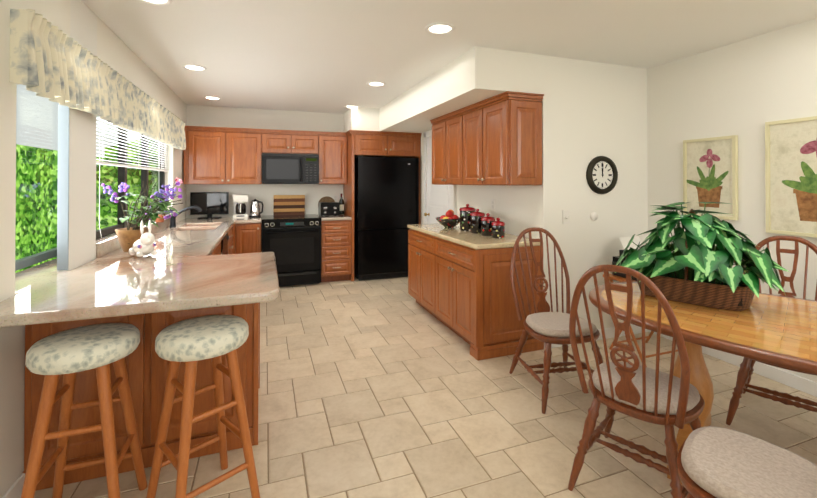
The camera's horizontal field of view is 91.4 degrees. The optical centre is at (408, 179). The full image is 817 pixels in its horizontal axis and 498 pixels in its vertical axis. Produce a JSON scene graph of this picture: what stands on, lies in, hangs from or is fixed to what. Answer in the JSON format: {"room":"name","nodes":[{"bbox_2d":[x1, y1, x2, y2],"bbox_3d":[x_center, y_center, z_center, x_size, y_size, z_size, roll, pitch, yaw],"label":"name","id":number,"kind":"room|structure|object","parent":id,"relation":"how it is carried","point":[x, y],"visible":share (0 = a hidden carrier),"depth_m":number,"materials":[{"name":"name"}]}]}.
{"room":"kitchen","nodes":[
{"label":"kitchen","id":0,"kind":"room"},
{"bbox_2d":[0,0,186,497],"bbox_3d":[-1.627,0.171,1.076,0.300,2.460,9.490,0,0,-20],"label":"wall","id":1,"kind":"structure","parent":0,"point":[80,22],"depth_m":2.18,"materials":[{"name":"white paint"}]},
{"bbox_2d":[2,473,24,497],"bbox_3d":[-0.819,1.333,-0.714,0.013,0.091,5.290,0,0,-20],"label":"baseboard","id":2,"kind":"structure","parent":1,"relation":"attached to","point":[15,491],"depth_m":1.72,"materials":[{"name":"white"}]},
{"bbox_2d":[15,84,57,270],"bbox_3d":[-2.161,-0.074,2.225,0.040,1.132,1.246,0,0,-20],"label":"window","id":3,"kind":"structure","parent":1,"relation":"in","point":[24,262],"depth_m":2.36,"materials":[{"name":"silver metal"}]},
{"bbox_2d":[9,9,185,149],"bbox_3d":[-2.220,-0.543,3.324,0.092,0.363,3.470,0,0,-20],"label":"valance curtain","id":4,"kind":"object","parent":1,"relation":"attached to","point":[52,63],"visible":1,"depth_m":2.14,"materials":[{"name":"fabric"}]},
{"bbox_2d":[96,116,164,237],"bbox_3d":[-2.469,-0.097,3.571,0.050,1.025,2.250,0,0,-20],"label":"sliding window","id":5,"kind":"structure","parent":1,"relation":"in","point":[122,174],"depth_m":3.29,"materials":[{"name":"brown metal"}]},
{"bbox_2d":[96,116,167,237],"bbox_3d":[-2.419,-0.102,3.589,0.056,1.005,2.190,0,0,-20],"label":"mini blind","id":6,"kind":"object","parent":5,"relation":"attached to","point":[99,162],"visible":0.54,"depth_m":3.22,"materials":[{"name":"white plastic"}]},
{"bbox_2d":[186,105,343,217],"bbox_3d":[-1.489,0.210,6.088,3.350,2.460,0.150,0,0,-20],"label":"wall","id":7,"kind":"structure","parent":0,"point":[216,116],"depth_m":5.80,"materials":[{"name":"white paint"}]},
{"bbox_2d":[262,153,318,183],"bbox_3d":[-1.688,-0.147,5.699,0.756,0.420,0.445,0,0,-20],"label":"microwave","id":8,"kind":"object","parent":7,"relation":"attached to","point":[277,168],"visible":1,"depth_m":5.52,"materials":[{"name":"black"}]},
{"bbox_2d":[333,195,337,201],"bbox_3d":[-1.127,0.290,6.131,0.070,0.116,0.009,0,0,-20],"label":"outlet","id":9,"kind":"object","parent":7,"relation":"attached to","point":[335,197],"depth_m":6.13,"materials":[{"name":"white plastic"}]},
{"bbox_2d":[34,276,816,497],"bbox_3d":[0.573,1.401,1.840,4.913,0.004,9.669,0,0,-20],"label":"floor","id":10,"kind":"structure","parent":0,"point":[543,465],"depth_m":2.34,"materials":[{"name":"beige tile"}]},
{"bbox_2d":[21,323,146,497],"bbox_3d":[-1.300,1.012,1.607,0.358,0.773,0.358,0,0,-20],"label":"stool","id":11,"kind":"object","parent":10,"relation":"on","point":[70,353],"visible":1,"depth_m":1.54,"materials":[{"name":"brown wood"}]},
{"bbox_2d":[0,126,235,490],"bbox_3d":[-2.116,0.352,3.491,0.900,2.116,4.307,0,0,-20],"label":"kitchen cabinets","id":12,"kind":"object","parent":10,"relation":"on","point":[193,267],"depth_m":1.92,"materials":[{"name":"brown wood"}]},
{"bbox_2d":[0,216,279,326],"bbox_3d":[-1.917,0.530,3.561,1.323,0.044,4.307,0,0,-20],"label":"countertop","id":13,"kind":"structure","parent":12,"relation":"on","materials":[{"name":"beige stone"}]},
{"bbox_2d":[101,181,182,251],"bbox_3d":[-1.949,0.257,2.986,0.506,0.492,0.714,0,0,-20],"label":"flower arrangement","id":14,"kind":"object","parent":12,"relation":"on","point":[128,236],"visible":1,"depth_m":2.86,"materials":[{"name":"plant"}]},
{"bbox_2d":[129,220,156,256],"bbox_3d":[-1.732,0.380,2.599,0.182,0.235,0.215,0,0,-20],"label":"bunny figurine","id":15,"kind":"object","parent":12,"relation":"on","point":[144,245],"visible":1,"depth_m":2.55,"materials":[{"name":"white ceramic"}]},
{"bbox_2d":[155,177,182,221],"bbox_3d":[-2.386,0.198,3.967,0.246,0.442,0.241,0,0,-20],"label":"flower pot","id":16,"kind":"object","parent":12,"relation":"on","point":[178,180],"visible":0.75,"depth_m":3.99,"materials":[{"name":"brown ceramic"}]},
{"bbox_2d":[190,192,228,218],"bbox_3d":[-2.691,0.346,5.395,0.470,0.350,0.160,0,0,-12],"label":"tv","id":17,"kind":"object","parent":12,"relation":"on","point":[210,204],"visible":1,"depth_m":5.38,"materials":[{"name":"black plastic"}]},
{"bbox_2d":[146,315,259,497],"bbox_3d":[-0.881,1.013,1.715,0.358,0.773,0.358,0,-1,42],"label":"stool","id":18,"kind":"object","parent":10,"relation":"on","point":[190,342],"visible":1,"depth_m":1.69,"materials":[{"name":"brown wood"}]},
{"bbox_2d":[164,250,279,459],"bbox_3d":[-0.953,0.949,2.205,0.423,0.902,1.110,0,0,-20],"label":"kitchen peninsula","id":19,"kind":"object","parent":10,"relation":"on","point":[227,282],"depth_m":2.02,"materials":[{"name":"brown wood"}]},
{"bbox_2d":[262,214,320,286],"bbox_3d":[-1.637,0.973,5.547,0.760,0.908,0.728,0,0,-20],"label":"range","id":20,"kind":"object","parent":10,"relation":"on","point":[292,243],"visible":0.85,"depth_m":5.28,"materials":[{"name":"black metal"}]},
{"bbox_2d":[273,195,304,214],"bbox_3d":[-1.751,0.374,5.856,0.440,0.296,0.058,0,0,-20],"label":"cutting board","id":21,"kind":"object","parent":20,"relation":"on","point":[289,204],"visible":0.96,"depth_m":5.84,"materials":[{"name":"brown wood"}]},
{"bbox_2d":[236,128,421,281],"bbox_3d":[-1.111,0.370,5.780,2.539,2.116,0.677,0,0,-20],"label":"kitchen cabinets","id":22,"kind":"object","parent":10,"relation":"on","point":[337,151],"depth_m":5.59,"materials":[{"name":"brown wood"}]},
{"bbox_2d":[233,195,248,217],"bbox_3d":[-2.320,0.367,5.517,0.190,0.310,0.242,0,0,-20],"label":"coffee maker","id":23,"kind":"object","parent":22,"relation":"on","point":[241,206],"visible":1,"depth_m":5.45,"materials":[{"name":"white plastic"}]},
{"bbox_2d":[249,199,263,216],"bbox_3d":[-2.134,0.397,5.595,0.188,0.252,0.156,0,0,-20],"label":"kettle","id":24,"kind":"object","parent":22,"relation":"on","point":[255,211],"visible":1,"depth_m":5.54,"materials":[{"name":"silver metal"}]},
{"bbox_2d":[319,196,334,201],"bbox_3d":[-1.240,0.390,6.061,0.270,0.268,0.049,0,0,-20],"label":"trivet","id":25,"kind":"object","parent":22,"relation":"on","point":[326,199],"visible":0.23,"depth_m":6.07,"materials":[{"name":"brown wicker"}]},
{"bbox_2d":[318,202,339,215],"bbox_3d":[-1.166,0.429,5.839,0.270,0.192,0.275,0,0,-20],"label":"toaster","id":26,"kind":"object","parent":22,"relation":"on","point":[328,208],"visible":1,"depth_m":5.73,"materials":[{"name":"black metal"}]},
{"bbox_2d":[318,215,351,220],"bbox_3d":[-1.097,0.548,5.800,0.418,0.040,0.647,0,0,-20],"label":"countertop","id":27,"kind":"structure","parent":22,"relation":"on","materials":[{"name":"beige stone"}]},
{"bbox_2d":[339,193,343,214],"bbox_3d":[-1.010,0.368,6.010,0.077,0.316,0.077,0,0,-20],"label":"wine bottle","id":28,"kind":"object","parent":22,"relation":"on","point":[341,201],"visible":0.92,"depth_m":5.98,"materials":[{"name":"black glass"}]},
{"bbox_2d":[354,156,418,280],"bbox_3d":[-0.390,0.546,6.028,0.906,1.757,0.683,0,0,-20],"label":"refrigerator","id":29,"kind":"object","parent":10,"relation":"on","point":[386,201],"visible":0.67,"depth_m":5.69,"materials":[{"name":"black metal"}]},
{"bbox_2d":[407,91,543,360],"bbox_3d":[0.544,0.355,3.951,0.663,2.118,1.615,0,0,-20],"label":"kitchen cabinets","id":30,"kind":"object","parent":10,"relation":"on","point":[459,283],"visible":0.94,"depth_m":3.32,"materials":[{"name":"brown wood"}]},
{"bbox_2d":[436,209,459,227],"bbox_3d":[0.438,0.418,4.287,0.300,0.188,0.300,0,0,-20],"label":"fruit bowl","id":31,"kind":"object","parent":30,"relation":"on","point":[449,219],"visible":0.96,"depth_m":4.22,"materials":[{"name":"food"}]},
{"bbox_2d":[459,204,468,230],"bbox_3d":[0.594,0.377,4.003,0.163,0.266,0.163,0,0,-26],"label":"canister set","id":32,"kind":"object","parent":30,"relation":"on","point":[462,210],"depth_m":3.95,"materials":[{"name":"ceramic"}]},
{"bbox_2d":[465,207,478,232],"bbox_3d":[0.661,0.393,3.815,0.146,0.231,0.146,0,0,-26],"label":"canister set","id":33,"kind":"object","parent":30,"relation":"on","point":[473,221],"depth_m":3.93,"materials":[{"name":"ceramic"}]},
{"bbox_2d":[407,223,539,248],"bbox_3d":[0.552,0.533,3.958,0.642,0.040,1.605,0,0,-20],"label":"countertop","id":34,"kind":"structure","parent":30,"relation":"on","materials":[{"name":"beige stone"}]},
{"bbox_2d":[476,212,489,235],"bbox_3d":[0.725,0.406,3.636,0.132,0.201,0.132,0,0,-26],"label":"canister set","id":35,"kind":"object","parent":30,"relation":"on","point":[481,220],"depth_m":3.74,"materials":[{"name":"ceramic"}]},
{"bbox_2d":[487,216,504,237],"bbox_3d":[0.783,0.418,3.476,0.117,0.176,0.117,0,0,-26],"label":"canister set","id":36,"kind":"object","parent":30,"relation":"on","point":[496,229],"depth_m":3.45,"materials":[{"name":"ceramic"}]},
{"bbox_2d":[509,227,602,413],"bbox_3d":[0.994,0.882,2.709,0.490,1.052,0.578,0,0,-10],"label":"chair","id":37,"kind":"object","parent":10,"relation":"on","point":[546,326],"visible":0.88,"depth_m":2.79,"materials":[{"name":"brown wood"}]},
{"bbox_2d":[568,265,704,497],"bbox_3d":[1.044,0.875,1.810,0.578,1.052,0.490,0,-1,-45],"label":"chair","id":38,"kind":"object","parent":10,"relation":"on","point":[636,390],"visible":0.92,"depth_m":1.69,"materials":[{"name":"brown wood"}]},
{"bbox_2d":[603,274,677,366],"bbox_3d":[1.924,1.101,3.222,0.520,0.626,0.380,0,0,-20],"label":"folding tray table","id":39,"kind":"object","parent":10,"relation":"on","point":[619,279],"visible":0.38,"depth_m":3.16,"materials":[{"name":"brown wood"}]},
{"bbox_2d":[612,236,642,280],"bbox_3d":[1.948,0.635,3.160,0.400,0.300,0.460,0,0,-20],"label":"printer","id":40,"kind":"object","parent":39,"relation":"on","point":[626,240],"visible":0.04,"depth_m":3.32,"materials":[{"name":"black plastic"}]},
{"bbox_2d":[589,281,816,483],"bbox_3d":[1.787,1.021,1.771,1.087,0.752,1.847,0,-1,-45],"label":"dining table","id":41,"kind":"object","parent":10,"relation":"on","point":[778,330],"visible":0.5,"depth_m":1.84,"materials":[{"name":"brown wood"}]},
{"bbox_2d":[615,202,788,310],"bbox_3d":[1.526,0.382,2.180,0.656,0.528,0.760,0,0,-20],"label":"potted plant","id":42,"kind":"object","parent":41,"relation":"on","point":[709,276],"visible":1,"depth_m":2.03,"materials":[{"name":"plant"}]},
{"bbox_2d":[676,426,816,497],"bbox_3d":[1.169,0.871,1.259,0.490,1.052,0.578,0,-1,-45],"label":"chair","id":43,"kind":"object","parent":10,"relation":"on","point":[715,462],"visible":1,"depth_m":1.29,"materials":[{"name":"beige fabric"}]},
{"bbox_2d":[726,236,816,425],"bbox_3d":[2.192,0.879,2.314,0.578,1.052,0.490,0,-1,-45],"label":"chair","id":44,"kind":"object","parent":10,"relation":"on","point":[745,372],"visible":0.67,"depth_m":2.37,"materials":[{"name":"brown wood"}]},
{"bbox_2d":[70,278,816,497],"bbox_3d":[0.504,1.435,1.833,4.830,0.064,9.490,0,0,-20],"label":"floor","id":45,"kind":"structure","parent":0,"point":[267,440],"depth_m":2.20,"materials":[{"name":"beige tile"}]},
{"bbox_2d":[81,0,816,113],"bbox_3d":[0.504,-1.103,1.852,4.830,0.100,9.490,0,0,-20],"label":"ceiling","id":46,"kind":"structure","parent":0,"point":[328,56],"depth_m":2.91,"materials":[{"name":"white paint"}]},
{"bbox_2d":[138,0,172,5],"bbox_3d":[-1.475,-1.042,2.330,0.183,0.010,0.109,0,0,-20],"label":"recessed light","id":47,"kind":"object","parent":46,"relation":"in","point":[151,2],"depth_m":2.34,"materials":[{"name":"white glass"}]},
{"bbox_2d":[182,64,206,71],"bbox_3d":[-1.966,-1.032,3.669,0.196,0.010,0.230,0,0,-20],"label":"recessed light","id":48,"kind":"object","parent":46,"relation":"in","point":[191,67],"depth_m":3.68,"materials":[{"name":"white glass"}]},
{"bbox_2d":[203,96,221,99],"bbox_3d":[-2.447,-1.022,4.979,0.204,0.010,0.212,0,0,-20],"label":"recessed light","id":49,"kind":"object","parent":46,"relation":"in","point":[206,97],"depth_m":5.01,"materials":[{"name":"white glass"}]},
{"bbox_2d":[345,105,358,108],"bbox_3d":[-0.789,-1.017,5.565,0.186,0.010,0.237,0,0,-20],"label":"recessed light","id":50,"kind":"object","parent":46,"relation":"in","point":[349,106],"depth_m":5.57,"materials":[{"name":"white glass"}]},
{"bbox_2d":[367,81,385,86],"bbox_3d":[-0.344,-1.027,4.274,0.195,0.010,0.224,0,0,-20],"label":"recessed light","id":51,"kind":"object","parent":46,"relation":"in","point":[374,84],"depth_m":4.30,"materials":[{"name":"white glass"}]},
{"bbox_2d":[425,23,454,34],"bbox_3d":[0.215,-1.039,2.740,0.206,0.010,0.217,0,0,-20],"label":"recessed light","id":52,"kind":"object","parent":46,"relation":"in","point":[440,28],"depth_m":2.75,"materials":[{"name":"white glass"}]},
{"bbox_2d":[344,46,542,132],"bbox_3d":[0.059,-0.865,4.761,1.040,0.330,3.410,0,0,-20],"label":"soffit beam","id":53,"kind":"structure","parent":46,"relation":"attached to","point":[475,74],"depth_m":3.53,"materials":[{"name":"white paint"}]},
{"bbox_2d":[421,130,531,237],"bbox_3d":[0.593,0.202,5.025,0.150,2.460,3.260,0,0,-20],"label":"wall","id":54,"kind":"structure","parent":0,"point":[513,208],"depth_m":3.91,"materials":[{"name":"white paint"}]},
{"bbox_2d":[424,131,456,223],"bbox_3d":[0.376,0.375,5.254,0.097,2.093,0.950,0,0,-20],"label":"door","id":55,"kind":"structure","parent":54,"relation":"in","point":[440,200],"depth_m":5.45,"materials":[{"name":"white"}]},
{"bbox_2d":[532,55,647,328],"bbox_3d":[1.725,0.191,3.620,1.330,2.460,0.150,0,0,-20],"label":"wall","id":56,"kind":"structure","parent":0,"point":[591,110],"depth_m":3.48,"materials":[{"name":"white paint"}]},
{"bbox_2d":[562,210,569,223],"bbox_3d":[1.346,0.319,3.389,0.070,0.116,0.023,0,0,-20],"label":"outlet","id":57,"kind":"object","parent":56,"relation":"attached to","point":[566,216],"depth_m":3.39,"materials":[{"name":"white plastic"}]},
{"bbox_2d":[590,211,597,220],"bbox_3d":[1.628,0.320,3.491,0.080,0.080,0.021,0,0,-20],"label":"outlet","id":58,"kind":"object","parent":56,"relation":"attached to","point":[593,215],"depth_m":3.48,"materials":[{"name":"white plastic"}]},
{"bbox_2d":[544,324,648,348],"bbox_3d":[1.670,1.365,3.502,1.148,0.091,0.016,0,0,-20],"label":"baseboard","id":59,"kind":"structure","parent":56,"relation":"attached to","point":[609,332],"depth_m":3.55,"materials":[{"name":"white"}]},
{"bbox_2d":[586,156,617,193],"bbox_3d":[1.715,-0.040,3.516,0.340,0.340,0.038,0,0,-20],"label":"wall clock","id":60,"kind":"object","parent":56,"relation":"attached to","point":[601,174],"visible":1,"depth_m":3.52,"materials":[{"name":"brown metal"}]},
{"bbox_2d":[647,18,816,381],"bbox_3d":[3.283,0.171,1.029,0.150,2.460,5.780,0,0,-20],"label":"wall","id":61,"kind":"structure","parent":0,"point":[745,90],"depth_m":2.98,"materials":[{"name":"white paint"}]},
{"bbox_2d":[683,135,737,219],"bbox_3d":[2.408,-0.013,3.193,0.030,0.640,0.401,0,0,-20],"label":"picture frame","id":62,"kind":"object","parent":61,"relation":"attached to","point":[710,169],"visible":0.9,"depth_m":3.16,"materials":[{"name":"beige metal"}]},
{"bbox_2d":[649,330,816,396],"bbox_3d":[3.206,1.346,0.992,0.014,0.091,5.779,0,0,-20],"label":"baseboard","id":63,"kind":"structure","parent":61,"relation":"attached to","point":[802,384],"depth_m":2.80,"materials":[{"name":"white"}]},
{"bbox_2d":[765,116,816,237],"bbox_3d":[2.701,-0.019,2.376,0.030,0.780,0.955,0,0,-20],"label":"picture frame","id":64,"kind":"object","parent":61,"relation":"attached to","point":[791,172],"visible":1,"depth_m":2.69,"materials":[{"name":"beige paper"}]},
{"label":"outside","id":65,"kind":"structure","parent":0,"visible":0},
{"bbox_2d":[15,84,157,272],"bbox_3d":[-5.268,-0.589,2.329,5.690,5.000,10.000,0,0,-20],"label":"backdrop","id":66,"kind":"structure","parent":65,"point":[26,177],"depth_m":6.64,"materials":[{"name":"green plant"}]}
]}

